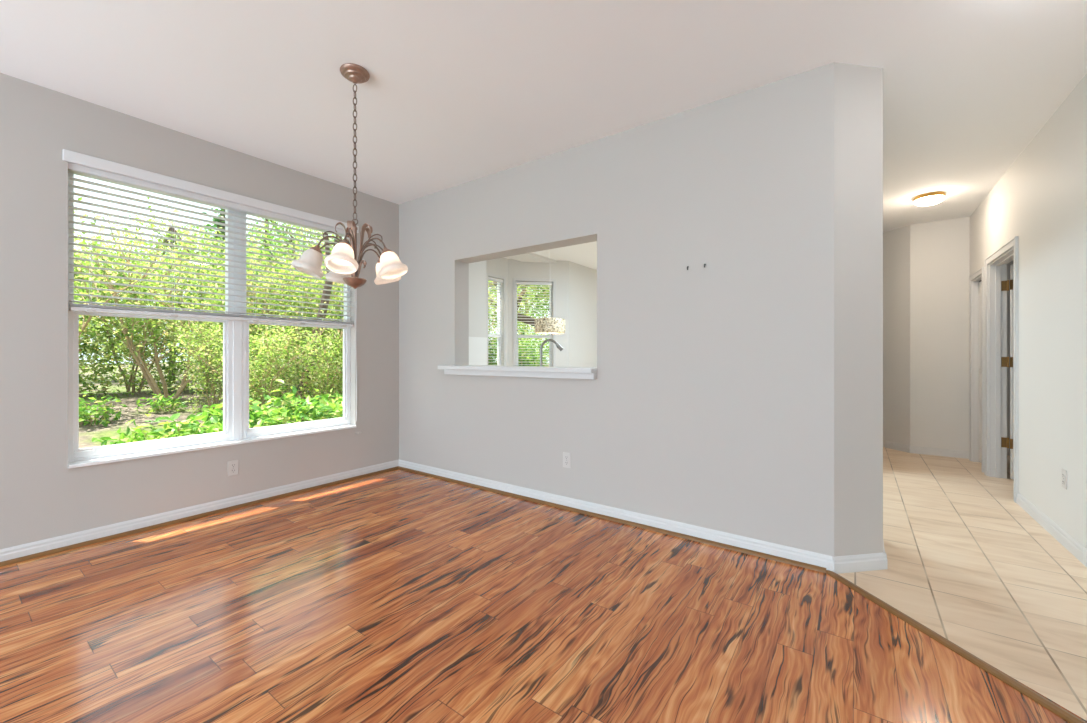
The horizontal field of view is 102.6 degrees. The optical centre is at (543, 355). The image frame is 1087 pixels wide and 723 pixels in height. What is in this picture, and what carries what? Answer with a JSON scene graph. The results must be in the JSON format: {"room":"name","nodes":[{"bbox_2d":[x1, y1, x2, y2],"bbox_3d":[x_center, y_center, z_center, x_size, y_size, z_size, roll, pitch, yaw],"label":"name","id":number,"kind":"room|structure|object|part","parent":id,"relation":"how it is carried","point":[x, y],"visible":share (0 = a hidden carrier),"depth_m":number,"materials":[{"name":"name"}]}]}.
{"room":"empty dining room","nodes":[
{"label":"empty dining room","id":0,"kind":"room"},
{"bbox_2d":[0,73,485,548],"bbox_3d":[-3.313,-0.207,2.149,0.150,2.740,8.630,0,0,36],"label":"wall","id":1,"kind":"structure","parent":0,"point":[41,498],"depth_m":2.77,"materials":[{"name":"grey paint"}]},
{"bbox_2d":[0,466,397,566],"bbox_3d":[-2.691,1.153,2.859,0.034,0.021,4.110,0,0,36],"label":"trim","id":2,"kind":"structure","parent":1,"relation":"attached to","point":[65,548],"depth_m":3.00,"materials":[{"name":"brown wood"}]},
{"bbox_2d":[0,459,398,561],"bbox_3d":[-2.699,1.120,2.865,0.014,0.086,4.110,0,0,36],"label":"baseboard","id":3,"kind":"structure","parent":1,"relation":"attached to","point":[22,550],"depth_m":3.02,"materials":[{"name":"white paint"}]},
{"bbox_2d":[68,171,355,468],"bbox_3d":[-2.382,-0.252,3.425,0.167,1.860,1.860,0,0,36],"label":"window","id":4,"kind":"structure","parent":1,"relation":"in","point":[236,430],"depth_m":3.38,"materials":[{"name":"white plastic"}]},
{"bbox_3d":[-2.708,-0.262,3.062,0.060,1.840,0.889,0,0,36],"label":"frame","id":5,"kind":"part","parent":4,"relation":"part of","materials":[{"name":"white plastic"}]},
{"bbox_3d":[-2.701,0.167,3.056,0.034,0.942,0.819,0,0,36],"label":"sash","id":6,"kind":"part","parent":4,"relation":"part of","materials":[{"name":"clear glass"}]},
{"bbox_2d":[63,149,358,421],"bbox_3d":[-2.350,-0.308,3.402,0.090,1.862,1.906,0,0,36],"label":"window blind","id":7,"kind":"object","parent":4,"relation":"attached to","point":[78,163],"visible":0.82,"depth_m":3.12,"materials":[{"name":"white plastic"}]},
{"bbox_3d":[-2.848,-0.722,2.738,0.053,0.850,0.002,0,0,36],"label":"ladder cord","id":8,"kind":"part","parent":7,"relation":"part of","materials":[{"name":"white fabric"}]},
{"bbox_3d":[-2.609,-0.722,3.071,0.053,0.850,0.002,0,0,36],"label":"ladder cord","id":9,"kind":"part","parent":7,"relation":"part of","materials":[{"name":"white fabric"}]},
{"bbox_3d":[-2.364,-1.159,3.412,0.056,0.044,1.858,0,0,36],"label":"head rail","id":10,"kind":"part","parent":7,"relation":"part of","materials":[{"name":"white plastic"}]},
{"bbox_3d":[-2.364,-0.289,3.412,0.052,0.024,1.836,0,0,36],"label":"rail","id":11,"kind":"part","parent":7,"relation":"part of","materials":[{"name":"white plastic"}]},
{"bbox_3d":[-2.102,-0.722,3.778,0.053,0.850,0.002,0,0,36],"label":"ladder cord","id":12,"kind":"part","parent":7,"relation":"part of","materials":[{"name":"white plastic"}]},
{"bbox_3d":[-1.880,-0.722,4.087,0.053,0.850,0.002,0,0,36],"label":"ladder cord","id":13,"kind":"part","parent":7,"relation":"part of","materials":[{"name":"white fabric"}]},
{"bbox_3d":[-1.781,-0.267,4.142,0.013,1.780,0.015,0,0,36],"label":"pull cord","id":14,"kind":"part","parent":7,"relation":"part of","materials":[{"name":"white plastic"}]},
{"bbox_3d":[-2.382,0.668,3.425,0.167,0.020,1.859,0,0,36],"label":"sill","id":15,"kind":"part","parent":4,"relation":"part of","materials":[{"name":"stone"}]},
{"bbox_3d":[-2.150,-0.262,3.840,0.060,1.840,0.915,0,0,36],"label":"frame","id":16,"kind":"part","parent":4,"relation":"part of","materials":[{"name":"white plastic"}]},
{"bbox_3d":[-2.142,0.167,3.835,0.034,0.942,0.845,0,0,36],"label":"sash","id":17,"kind":"part","parent":4,"relation":"part of","materials":[{"name":"clear glass"}]},
{"bbox_2d":[228,460,238,476],"bbox_3d":[-2.370,0.856,3.328,0.009,0.116,0.072,0,0,36],"label":"wall outlet","id":18,"kind":"object","parent":1,"relation":"attached to","point":[233,466],"visible":1,"depth_m":3.33,"materials":[{"name":"grey plastic"}]},
{"bbox_2d":[469,337,486,364],"bbox_3d":[-0.975,0.008,5.271,0.012,0.490,0.830,0,0,36],"label":"panel","id":19,"kind":"object","parent":1,"relation":"attached to","point":[477,345],"visible":0.21,"depth_m":5.46,"materials":[{"name":"white"}]},
{"bbox_2d":[486,258,507,365],"bbox_3d":[-0.791,-0.207,6.875,0.120,2.740,0.551,0,0,36],"label":"wall","id":20,"kind":"structure","parent":0,"point":[499,266],"depth_m":6.98,"materials":[{"name":"white paint"}]},
{"bbox_2d":[486,273,505,365],"bbox_3d":[-0.781,-0.282,6.855,0.140,1.980,0.460,0,0,36],"label":"window","id":21,"kind":"structure","parent":20,"relation":"in","point":[487,274],"depth_m":6.98,"materials":[{"name":"white plastic"}]},
{"bbox_3d":[-0.806,0.152,6.873,0.034,0.982,0.310,0,0,36],"label":"sash","id":22,"kind":"part","parent":21,"relation":"part of","materials":[{"name":"white plastic"}]},
{"bbox_2d":[488,277,502,362],"bbox_3d":[-0.763,-0.287,6.842,0.052,1.860,0.354,0,0,36],"label":"window blind","id":23,"kind":"object","parent":21,"relation":"attached to","point":[489,278],"visible":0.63,"depth_m":6.86,"materials":[{"name":"white plastic"}]},
{"bbox_3d":[-0.766,-1.194,6.844,0.044,0.045,0.354,0,0,36],"label":"head rail","id":24,"kind":"part","parent":23,"relation":"part of","materials":[{"name":"white plastic"}]},
{"bbox_3d":[-0.814,-0.282,6.878,0.060,1.890,0.370,0,0,36],"label":"frame","id":25,"kind":"part","parent":21,"relation":"part of","materials":[{"name":"white plastic"}]},
{"bbox_2d":[507,253,555,262],"bbox_3d":[-2.268,-1.617,4.088,0.410,0.160,14.400,0,0,36],"label":"ceiling","id":26,"kind":"structure","parent":0,"point":[528,257],"depth_m":6.87,"materials":[{"name":"white paint"}]},
{"bbox_2d":[508,259,568,366],"bbox_3d":[-0.089,-0.207,7.206,1.018,2.740,0.120,0,0,-9],"label":"wall","id":27,"kind":"structure","parent":0,"point":[559,270],"depth_m":7.19,"materials":[{"name":"white paint"}]},
{"bbox_2d":[513,278,555,366],"bbox_3d":[-0.154,-0.280,7.175,0.710,1.975,0.140,0,0,-9],"label":"window","id":28,"kind":"structure","parent":27,"relation":"in","point":[553,287],"depth_m":7.15,"materials":[{"name":"white plastic"}]},
{"bbox_3d":[-0.159,0.152,7.205,0.560,0.982,0.034,0,0,-9],"label":"sash","id":29,"kind":"part","parent":28,"relation":"part of","materials":[{"name":"white plastic"}]},
{"bbox_2d":[516,281,552,364],"bbox_3d":[-0.151,-0.284,7.153,0.604,1.855,0.052,0,0,-9],"label":"window blind","id":30,"kind":"object","parent":28,"relation":"attached to","point":[547,284],"visible":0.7,"depth_m":7.15,"materials":[{"name":"white plastic"}]},
{"bbox_3d":[-0.151,-1.190,7.157,0.604,0.045,0.044,0,0,-9],"label":"head rail","id":31,"kind":"part","parent":30,"relation":"part of","materials":[{"name":"white plastic"}]},
{"bbox_2d":[0,447,1086,722],"bbox_3d":[0.861,1.193,2.059,9.000,0.060,13.650,0,0,36],"label":"floor","id":32,"kind":"structure","parent":0,"point":[397,595],"depth_m":1.92,"materials":[{"name":"brown wood"}]},
{"bbox_2d":[826,570,1086,722],"bbox_3d":[1.668,1.157,1.536,0.048,0.012,1.655,0,0,-9],"label":"threshold strip","id":33,"kind":"object","parent":32,"relation":"on","point":[1003,677],"visible":1,"depth_m":1.67,"materials":[{"name":"brown wood"}]},
{"bbox_3d":[0.080,0.708,4.023,3.160,0.910,0.648,0,0,36],"label":"countertop","id":34,"kind":"structure","parent":32,"relation":"on","visible":0},
{"bbox_2d":[540,339,562,365],"bbox_3d":[0.047,0.050,3.905,0.256,0.406,0.107,0,0,12],"label":"kitchen faucet","id":35,"kind":"object","parent":34,"relation":"on","point":[558,345],"visible":0.65,"depth_m":3.89,"materials":[{"name":"silver metal"}]},
{"bbox_2d":[0,0,1086,269],"bbox_3d":[0.963,-1.637,1.986,8.750,0.120,13.650,0,0,36],"label":"ceiling","id":36,"kind":"structure","parent":0,"point":[456,92],"depth_m":2.41,"materials":[{"name":"white paint"}]},
{"bbox_2d":[292,63,407,288],"bbox_3d":[-1.047,-0.975,2.435,0.585,1.205,0.581,0,0,36],"label":"chandelier","id":37,"kind":"object","parent":36,"relation":"hanging from","point":[344,267],"visible":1,"depth_m":2.37,"materials":[{"name":"brown metal"}]},
{"bbox_3d":[-1.255,-0.497,2.318,0.156,0.152,0.151,0,0,36],"label":"lamp shade","id":38,"kind":"part","parent":37,"relation":"part of","materials":[{"name":"white glass"}]},
{"bbox_3d":[-1.136,-0.542,2.376,0.183,0.222,0.024,0,0,-27],"label":"arm","id":39,"kind":"part","parent":37,"relation":"part of","materials":[{"name":"brown metal"}]},
{"bbox_3d":[-1.208,-0.497,2.586,0.150,0.152,0.157,0,0,36],"label":"lamp shade","id":40,"kind":"part","parent":37,"relation":"part of","materials":[{"name":"white glass"}]},
{"bbox_3d":[-1.015,-0.497,2.191,0.154,0.152,0.153,0,0,36],"label":"lamp shade","id":41,"kind":"part","parent":37,"relation":"part of","materials":[{"name":"white glass"}]},
{"bbox_3d":[-1.033,-0.542,2.322,0.024,0.222,0.183,0,0,-8],"label":"arm","id":42,"kind":"part","parent":37,"relation":"part of","materials":[{"name":"brown metal"}]},
{"bbox_3d":[-1.047,-0.400,2.420,0.124,0.055,0.123,0,0,36],"label":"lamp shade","id":43,"kind":"part","parent":37,"relation":"part of","materials":[{"name":"brown metal"}]},
{"bbox_3d":[-1.047,-0.567,2.420,0.028,0.300,0.028,0,0,36],"label":"stem","id":44,"kind":"part","parent":37,"relation":"part of","materials":[{"name":"brown metal"}]},
{"bbox_3d":[-1.000,-0.542,2.507,0.024,0.222,0.183,0,0,28],"label":"arm","id":45,"kind":"part","parent":37,"relation":"part of","materials":[{"name":"brown metal"}]},
{"bbox_3d":[-0.951,-0.542,2.402,0.168,0.222,0.088,0,0,36],"label":"arm","id":46,"kind":"part","parent":37,"relation":"part of","materials":[{"name":"brown metal"}]},
{"bbox_3d":[-0.938,-0.497,2.624,0.157,0.152,0.149,0,0,36],"label":"lamp shade","id":47,"kind":"part","parent":37,"relation":"part of","materials":[{"name":"white glass"}]},
{"bbox_3d":[-0.819,-0.497,2.379,0.151,0.152,0.156,0,0,36],"label":"lamp shade","id":48,"kind":"part","parent":37,"relation":"part of","materials":[{"name":"white glass"}]},
{"bbox_2d":[535,317,564,333],"bbox_3d":[0.089,-0.946,6.009,0.426,1.262,0.426,0,0,36],"label":"pendant lamp","id":49,"kind":"object","parent":36,"relation":"hanging from","point":[549,325],"visible":0.89,"depth_m":5.83,"materials":[{"name":"beige glass"}]},
{"bbox_2d":[913,192,945,205],"bbox_3d":[3.797,-1.535,4.291,0.242,0.084,0.242,0,0,36],"label":"ceiling light","id":50,"kind":"object","parent":36,"relation":"attached to","point":[931,198],"visible":1,"depth_m":4.23,"materials":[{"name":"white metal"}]},
{"bbox_2d":[569,261,596,366],"bbox_3d":[1.157,-0.207,8.382,0.150,2.740,2.729,0,0,36],"label":"wall","id":51,"kind":"structure","parent":0,"point":[582,279],"depth_m":7.59,"materials":[{"name":"white paint"}]},
{"bbox_2d":[399,62,882,556],"bbox_3d":[0.152,-0.207,3.558,4.140,2.740,0.340,0,0,36],"label":"wall","id":52,"kind":"structure","parent":0,"point":[741,393],"depth_m":2.75,"materials":[{"name":"grey paint"}]},
{"bbox_2d":[438,365,596,372],"bbox_3d":[-0.238,0.105,3.706,1.636,0.035,0.295,0,0,36],"label":"ledge","id":53,"kind":"object","parent":52,"relation":"attached to","point":[451,367],"visible":0.84,"depth_m":3.51,"materials":[{"name":"white paint"}]},
{"bbox_2d":[444,369,596,379],"bbox_3d":[-0.269,0.146,3.620,1.586,0.047,0.050,0,0,36],"label":"window sill","id":54,"kind":"structure","parent":52,"relation":"attached to","point":[592,376],"depth_m":3.51,"materials":[{"name":"white paint"}]},
{"bbox_2d":[563,452,570,467],"bbox_3d":[0.177,0.795,3.325,0.072,0.116,0.009,0,0,36],"label":"wall outlet","id":55,"kind":"object","parent":52,"relation":"attached to","point":[566,456],"visible":1,"depth_m":3.32,"materials":[{"name":"grey plastic"}]},
{"bbox_2d":[398,466,825,572],"bbox_3d":[0.003,1.153,3.435,3.740,0.021,0.034,0,0,36],"label":"trim","id":56,"kind":"structure","parent":52,"relation":"attached to","point":[680,535],"depth_m":2.94,"materials":[{"name":"brown wood"}]},
{"bbox_2d":[399,460,835,570],"bbox_3d":[0.025,1.120,3.431,3.781,0.086,0.014,0,0,36],"label":"baseboard","id":57,"kind":"structure","parent":52,"relation":"attached to","point":[822,560],"depth_m":2.93,"materials":[{"name":"white paint"}]},
{"bbox_2d":[883,225,909,446],"bbox_3d":[4.352,-0.207,5.926,0.120,2.740,1.386,0,0,-9],"label":"wall","id":58,"kind":"structure","parent":0,"point":[896,242],"depth_m":5.39,"materials":[{"name":"white paint"}]},
{"bbox_2d":[910,217,969,450],"bbox_3d":[4.753,-0.207,5.057,0.770,2.740,0.120,0,0,36],"label":"wall","id":59,"kind":"structure","parent":0,"point":[939,250],"depth_m":5.08,"materials":[{"name":"white paint"}]},
{"bbox_2d":[885,441,968,458],"bbox_3d":[4.525,1.120,5.187,0.161,0.086,0.775,0,0,-38],"label":"baseboard","id":60,"kind":"structure","parent":59,"relation":"attached to","point":[892,445],"depth_m":5.13,"materials":[{"name":"white paint"}]},
{"bbox_2d":[1007,260,1013,455],"bbox_3d":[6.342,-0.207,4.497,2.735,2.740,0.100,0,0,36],"label":"door","id":61,"kind":"structure","parent":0,"point":[1011,262],"depth_m":5.09,"materials":[{"name":"grey paint"}]},
{"bbox_2d":[970,73,1086,548],"bbox_3d":[1.583,-0.207,0.311,0.120,2.740,11.350,0,0,36],"label":"wall","id":62,"kind":"structure","parent":0,"point":[1041,199],"depth_m":2.87,"materials":[{"name":"white paint"}]},
{"bbox_2d":[969,267,983,472],"bbox_3d":[4.622,0.137,4.567,0.139,2.053,0.626,0,0,36],"label":"door","id":63,"kind":"structure","parent":62,"relation":"in","point":[976,280],"depth_m":4.78,"materials":[{"name":"white paint"}]},
{"bbox_2d":[984,236,1018,502],"bbox_3d":[4.432,0.107,3.580,0.981,2.112,1.008,0,0,36],"label":"door frame","id":64,"kind":"structure","parent":62,"relation":"in","point":[996,284],"depth_m":4.15,"materials":[{"name":"white paint"}]},
{"bbox_2d":[1016,492,1086,566],"bbox_3d":[0.984,1.120,-0.409,0.014,0.086,9.483,0,0,36],"label":"baseboard","id":65,"kind":"structure","parent":62,"relation":"attached to","point":[1074,547],"depth_m":2.79,"materials":[{"name":"white paint"}]},
{"bbox_2d":[1062,468,1066,489],"bbox_3d":[3.204,0.756,2.682,0.009,0.116,0.072,0,0,36],"label":"wall outlet","id":66,"kind":"object","parent":62,"relation":"attached to","point":[1064,472],"visible":1,"depth_m":2.67,"materials":[{"name":"grey plastic"}]},
{"bbox_3d":[2.773,-0.207,3.764,0.120,2.740,3.050,0,0,36],"label":"wall","id":67,"kind":"structure","parent":0,"visible":0},
{"bbox_2d":[832,541,887,573],"bbox_3d":[2.635,1.120,3.643,0.244,0.086,3.409,0,0,36],"label":"baseboard","id":68,"kind":"structure","parent":67,"relation":"attached to","point":[873,561],"depth_m":2.35,"materials":[{"name":"white paint"}]},
{"label":"outside","id":69,"kind":"structure","parent":0,"visible":0},
{"bbox_2d":[79,363,548,448],"bbox_3d":[-24.730,1.048,23.891,60.000,0.470,70.000,0,0,36],"label":"ground","id":70,"kind":"structure","parent":69,"point":[87,432],"depth_m":7.29,"materials":[{"name":"soil"}]},
{"bbox_2d":[79,390,127,426],"bbox_3d":[-6.345,0.742,6.139,0.657,0.539,0.781,0,0,13],"label":"shrub","id":71,"kind":"object","parent":70,"relation":"on","point":[85,412],"visible":0.85,"depth_m":6.11,"materials":[{"name":"green plant"}]},
{"bbox_3d":[-6.297,0.808,6.081,0.448,0.406,0.479,0,0,-44],"label":"stem","id":72,"kind":"part","parent":71,"relation":"part of","materials":[{"name":"green plant"}]},
{"bbox_2d":[74,234,150,374],"bbox_3d":[-15.447,-1.587,14.176,4.340,4.980,3.851,0,0,-14],"label":"tree","id":73,"kind":"object","parent":70,"relation":"on","point":[117,234],"visible":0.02,"depth_m":14.60,"materials":[{"name":"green plant"}]},
{"bbox_2d":[74,197,176,395],"bbox_3d":[-9.966,-1.242,8.884,3.472,4.236,3.741,0,0,-15],"label":"shrub","id":74,"kind":"object","parent":70,"relation":"on","point":[82,368],"visible":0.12,"depth_m":8.87,"materials":[{"name":"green plant"}]},
{"bbox_3d":[-9.633,-1.027,9.063,2.618,3.805,2.944,0,0,9],"label":"stem","id":75,"kind":"part","parent":74,"relation":"part of","materials":[{"name":"green plant"}]},
{"bbox_2d":[74,221,196,352],"bbox_3d":[-7.624,-0.806,6.852,4.018,3.379,2.052,0,0,14],"label":"shrub","id":76,"kind":"object","parent":70,"relation":"on","point":[96,299],"visible":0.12,"depth_m":6.73,"materials":[{"name":"green plant"}]},
{"bbox_3d":[-7.558,-0.753,6.867,3.542,3.273,1.512,0,0,14],"label":"stem","id":77,"kind":"part","parent":76,"relation":"part of","materials":[{"name":"green plant"}]},
{"bbox_2d":[74,197,216,397],"bbox_3d":[-9.267,-1.335,9.657,3.911,4.428,3.630,0,0,29],"label":"shrub","id":78,"kind":"object","parent":70,"relation":"on","point":[131,383],"visible":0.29,"depth_m":9.32,"materials":[{"name":"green plant"}]},
{"bbox_2d":[80,214,224,382],"bbox_3d":[-11.294,-1.785,13.529,4.698,5.390,4.168,0,0,36],"label":"tree","id":79,"kind":"object","parent":70,"relation":"on","point":[167,241],"visible":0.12,"depth_m":13.35,"materials":[{"name":"green plant"}]},
{"bbox_2d":[92,414,214,445],"bbox_3d":[-3.640,0.930,4.118,1.005,0.798,1.035,0,0,-30],"label":"shrub","id":80,"kind":"object","parent":70,"relation":"on","point":[136,432],"visible":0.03,"depth_m":4.00,"materials":[{"name":"green plant"}]},
{"bbox_2d":[135,393,187,412],"bbox_3d":[-6.152,0.776,7.097,0.606,0.362,0.654,0,0,14],"label":"shrub","id":81,"kind":"object","parent":70,"relation":"on","point":[161,400],"visible":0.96,"depth_m":7.06,"materials":[{"name":"green plant"}]},
{"bbox_3d":[-6.199,0.811,7.080,0.381,0.292,0.504,0,0,26],"label":"stem","id":82,"kind":"part","parent":81,"relation":"part of","materials":[{"name":"green plant"}]},
{"bbox_2d":[74,213,311,399],"bbox_3d":[-6.654,-0.806,8.589,4.018,3.379,2.052,0,0,-43],"label":"tree","id":83,"kind":"object","parent":70,"relation":"on","point":[127,333],"visible":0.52,"depth_m":7.91,"materials":[{"name":"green plant"}]},
{"bbox_2d":[118,216,280,392],"bbox_3d":[-8.199,-1.242,10.237,3.741,4.236,3.472,0,0,-11],"label":"shrub","id":84,"kind":"object","parent":70,"relation":"on","point":[195,275],"visible":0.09,"depth_m":9.70,"materials":[{"name":"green plant"}]},
{"bbox_3d":[-8.355,-1.027,10.582,2.944,3.805,2.618,0,0,13],"label":"stem","id":85,"kind":"part","parent":84,"relation":"part of","materials":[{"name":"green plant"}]},
{"bbox_2d":[177,207,253,365],"bbox_3d":[-11.860,-2.655,16.094,3.005,7.167,3.060,0,0,36],"label":"tree","id":86,"kind":"object","parent":70,"relation":"on","point":[223,210],"visible":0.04,"depth_m":15.89,"materials":[{"name":"green plant"}]},
{"bbox_2d":[145,283,290,412],"bbox_3d":[-5.567,-0.117,7.517,2.262,2.170,1.710,0,0,-11],"label":"shrub","id":87,"kind":"object","parent":70,"relation":"on","point":[195,328],"visible":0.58,"depth_m":7.26,"materials":[{"name":"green plant"}]},
{"bbox_3d":[-5.532,0.040,7.507,1.937,1.855,1.390,0,0,-15],"label":"stem","id":88,"kind":"part","parent":87,"relation":"part of","materials":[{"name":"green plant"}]},
{"bbox_2d":[147,408,297,438],"bbox_3d":[-3.173,0.915,4.374,1.256,0.854,1.359,0,0,-23],"label":"shrub","id":89,"kind":"object","parent":70,"relation":"on","point":[213,424],"visible":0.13,"depth_m":4.14,"materials":[{"name":"green plant"}]},
{"bbox_2d":[139,231,325,396],"bbox_3d":[-5.980,-1.088,8.793,4.112,3.944,3.109,0,0,15],"label":"shrub","id":90,"kind":"object","parent":70,"relation":"on","point":[257,311],"visible":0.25,"depth_m":8.55,"materials":[{"name":"green plant"}]},
{"bbox_3d":[-6.028,-0.802,8.838,3.522,3.373,2.526,0,0,11],"label":"stem","id":91,"kind":"part","parent":90,"relation":"part of","materials":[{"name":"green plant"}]},
{"bbox_2d":[155,291,333,418],"bbox_3d":[-4.342,0.036,6.607,2.262,2.170,1.710,0,0,-20],"label":"shrub","id":92,"kind":"object","parent":70,"relation":"on","point":[266,381],"visible":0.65,"depth_m":6.49,"materials":[{"name":"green plant"}]},
{"bbox_2d":[177,217,330,369],"bbox_3d":[-12.617,-3.484,20.003,5.748,8.888,6.302,0,0,11],"label":"tree","id":93,"kind":"object","parent":70,"relation":"on","point":[254,233],"visible":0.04,"depth_m":20.18,"materials":[{"name":"green plant"}]},
{"bbox_2d":[180,219,339,389],"bbox_3d":[-6.488,-1.335,10.629,3.630,4.428,3.911,0,0,-29],"label":"shrub","id":94,"kind":"object","parent":70,"relation":"on","point":[247,243],"visible":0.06,"depth_m":10.36,"materials":[{"name":"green plant"}]},
{"bbox_3d":[-6.781,-1.110,10.363,2.737,3.978,3.077,0,0,-4],"label":"stem","id":95,"kind":"part","parent":94,"relation":"part of","materials":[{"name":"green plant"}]},
{"bbox_2d":[188,244,343,394],"bbox_3d":[-4.776,-1.021,9.073,3.109,3.944,4.112,0,0,42],"label":"shrub","id":96,"kind":"object","parent":70,"relation":"on","point":[216,285],"visible":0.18,"depth_m":8.93,"materials":[{"name":"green plant"}]},
{"bbox_2d":[201,379,339,431],"bbox_3d":[-3.082,0.809,4.961,1.343,1.078,1.456,0,0,-39],"label":"shrub","id":97,"kind":"object","parent":70,"relation":"on","point":[286,400],"visible":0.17,"depth_m":4.95,"materials":[{"name":"green plant"}]},
{"bbox_3d":[-3.033,0.849,4.954,1.050,0.938,1.085,0,0,29],"label":"stem","id":98,"kind":"part","parent":97,"relation":"part of","materials":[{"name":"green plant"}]},
{"bbox_2d":[211,220,336,375],"bbox_3d":[-8.867,-2.096,15.085,4.266,6.017,3.891,0,0,-36],"label":"tree","id":99,"kind":"object","parent":70,"relation":"on","point":[275,227],"visible":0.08,"depth_m":14.55,"materials":[{"name":"green plant"}]},
{"bbox_2d":[250,298,342,413],"bbox_3d":[-3.554,0.070,6.997,1.741,2.209,2.303,0,0,-12],"label":"shrub","id":100,"kind":"object","parent":70,"relation":"on","point":[320,380],"visible":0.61,"depth_m":6.73,"materials":[{"name":"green plant"}]},
{"bbox_3d":[-3.544,0.230,7.032,1.415,1.889,1.972,0,0,-16],"label":"stem","id":101,"kind":"part","parent":100,"relation":"part of","materials":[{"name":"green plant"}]},
{"bbox_2d":[259,229,343,388],"bbox_3d":[-5.013,-1.242,11.217,3.741,4.236,3.472,0,0,4],"label":"shrub","id":102,"kind":"object","parent":70,"relation":"on","point":[297,247],"visible":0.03,"depth_m":10.59,"materials":[{"name":"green plant"}]},
{"bbox_2d":[277,224,343,329],"bbox_3d":[-9.440,-2.858,20.803,5.890,7.616,6.638,0,0,34],"label":"tree","id":103,"kind":"object","parent":70,"relation":"on","point":[319,237],"visible":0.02,"depth_m":19.58,"materials":[{"name":"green plant"}]},
{"bbox_2d":[280,388,342,421],"bbox_3d":[-2.640,0.875,5.462,1.477,0.928,1.365,0,0,33],"label":"shrub","id":104,"kind":"object","parent":70,"relation":"on","point":[321,406],"visible":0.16,"depth_m":5.11,"materials":[{"name":"green plant"}]},
{"bbox_2d":[282,237,343,394],"bbox_3d":[-3.700,-0.946,9.241,3.109,3.944,4.112,0,0,-10],"label":"shrub","id":105,"kind":"object","parent":70,"relation":"on","point":[306,285],"visible":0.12,"depth_m":8.81,"materials":[{"name":"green plant"}]},
{"bbox_3d":[-3.721,-0.660,9.178,2.526,3.373,3.522,0,0,-14],"label":"stem","id":106,"kind":"part","parent":105,"relation":"part of","materials":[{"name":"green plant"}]},
{"bbox_2d":[297,233,340,407],"bbox_3d":[-3.306,-2.280,7.579,2.230,6.924,1.814,0,0,36],"label":"tree","id":107,"kind":"object","parent":70,"relation":"on","point":[337,241],"visible":0.02,"depth_m":7.56,"materials":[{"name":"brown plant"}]},
{"bbox_2d":[302,235,342,344],"bbox_3d":[-6.892,-1.699,15.564,3.360,5.196,3.684,0,0,-14],"label":"tree","id":108,"kind":"object","parent":70,"relation":"on","point":[332,235],"visible":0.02,"depth_m":15.14,"materials":[{"name":"green plant"}]},
{"bbox_2d":[326,311,343,389],"bbox_3d":[-2.689,0.101,7.241,1.741,2.209,2.303,0,0,-44],"label":"shrub","id":109,"kind":"object","parent":70,"relation":"on","point":[339,311],"visible":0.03,"depth_m":6.87,"materials":[{"name":"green plant"}]},
{"bbox_2d":[328,395,342,417],"bbox_3d":[-2.372,0.828,6.053,1.276,1.024,1.383,0,0,0],"label":"shrub","id":110,"kind":"object","parent":70,"relation":"on","point":[341,398],"visible":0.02,"depth_m":5.81,"materials":[{"name":"green plant"}]},
{"bbox_2d":[488,329,496,365],"bbox_3d":[-1.644,0.083,11.909,1.889,1.997,1.641,0,0,32],"label":"shrub","id":111,"kind":"object","parent":70,"relation":"on","point":[493,349],"visible":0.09,"depth_m":11.57,"materials":[{"name":"green plant"}]},
{"bbox_2d":[488,281,517,331],"bbox_3d":[-2.787,-0.990,9.880,4.318,4.142,3.264,0,0,11],"label":"shrub","id":112,"kind":"object","parent":70,"relation":"on","point":[492,281],"visible":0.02,"depth_m":9.89,"materials":[{"name":"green plant"}]},
{"bbox_2d":[488,281,536,364],"bbox_3d":[-2.428,-1.116,10.846,4.524,4.339,3.420,0,0,-37],"label":"shrub","id":113,"kind":"object","parent":70,"relation":"on","point":[489,327],"visible":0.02,"depth_m":10.83,"materials":[{"name":"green plant"}]},
{"bbox_3d":[-2.500,-0.802,10.834,3.875,3.711,2.779,0,0,-41],"label":"stem","id":114,"kind":"part","parent":113,"relation":"part of","materials":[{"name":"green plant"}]},
{"bbox_2d":[488,285,545,355],"bbox_3d":[-2.724,-2.293,16.484,5.617,6.444,4.984,0,0,9],"label":"tree","id":115,"kind":"object","parent":70,"relation":"on","point":[522,285],"visible":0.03,"depth_m":17.27,"materials":[{"name":"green plant"}]},
{"bbox_2d":[488,280,548,326],"bbox_3d":[-0.633,-1.661,14.690,5.299,5.481,3.984,0,0,-4],"label":"tree","id":116,"kind":"object","parent":70,"relation":"on","point":[534,291],"visible":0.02,"depth_m":14.36,"materials":[{"name":"green plant"}]},
{"bbox_2d":[491,285,548,361],"bbox_3d":[-0.813,-3.140,24.038,6.343,8.202,7.149,0,0,42],"label":"tree","id":117,"kind":"object","parent":70,"relation":"on","point":[535,300],"visible":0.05,"depth_m":22.29,"materials":[{"name":"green plant"}]},
{"bbox_2d":[517,285,548,353],"bbox_3d":[1.800,-3.484,20.343,6.302,8.888,5.748,0,0,16],"label":"tree","id":118,"kind":"object","parent":70,"relation":"on","point":[543,303],"visible":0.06,"depth_m":19.96,"materials":[{"name":"green plant"}]},
{"bbox_2d":[518,338,548,365],"bbox_3d":[-0.403,0.336,10.702,1.436,1.748,1.653,0,0,17],"label":"shrub","id":119,"kind":"object","parent":70,"relation":"on","point":[521,351],"visible":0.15,"depth_m":10.54,"materials":[{"name":"green plant"}]},
{"bbox_2d":[518,333,548,365],"bbox_3d":[-0.270,0.221,11.493,1.771,1.872,1.539,0,0,13],"label":"shrub","id":120,"kind":"object","parent":70,"relation":"on","point":[534,351],"visible":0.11,"depth_m":11.53,"materials":[{"name":"green plant"}]}
]}

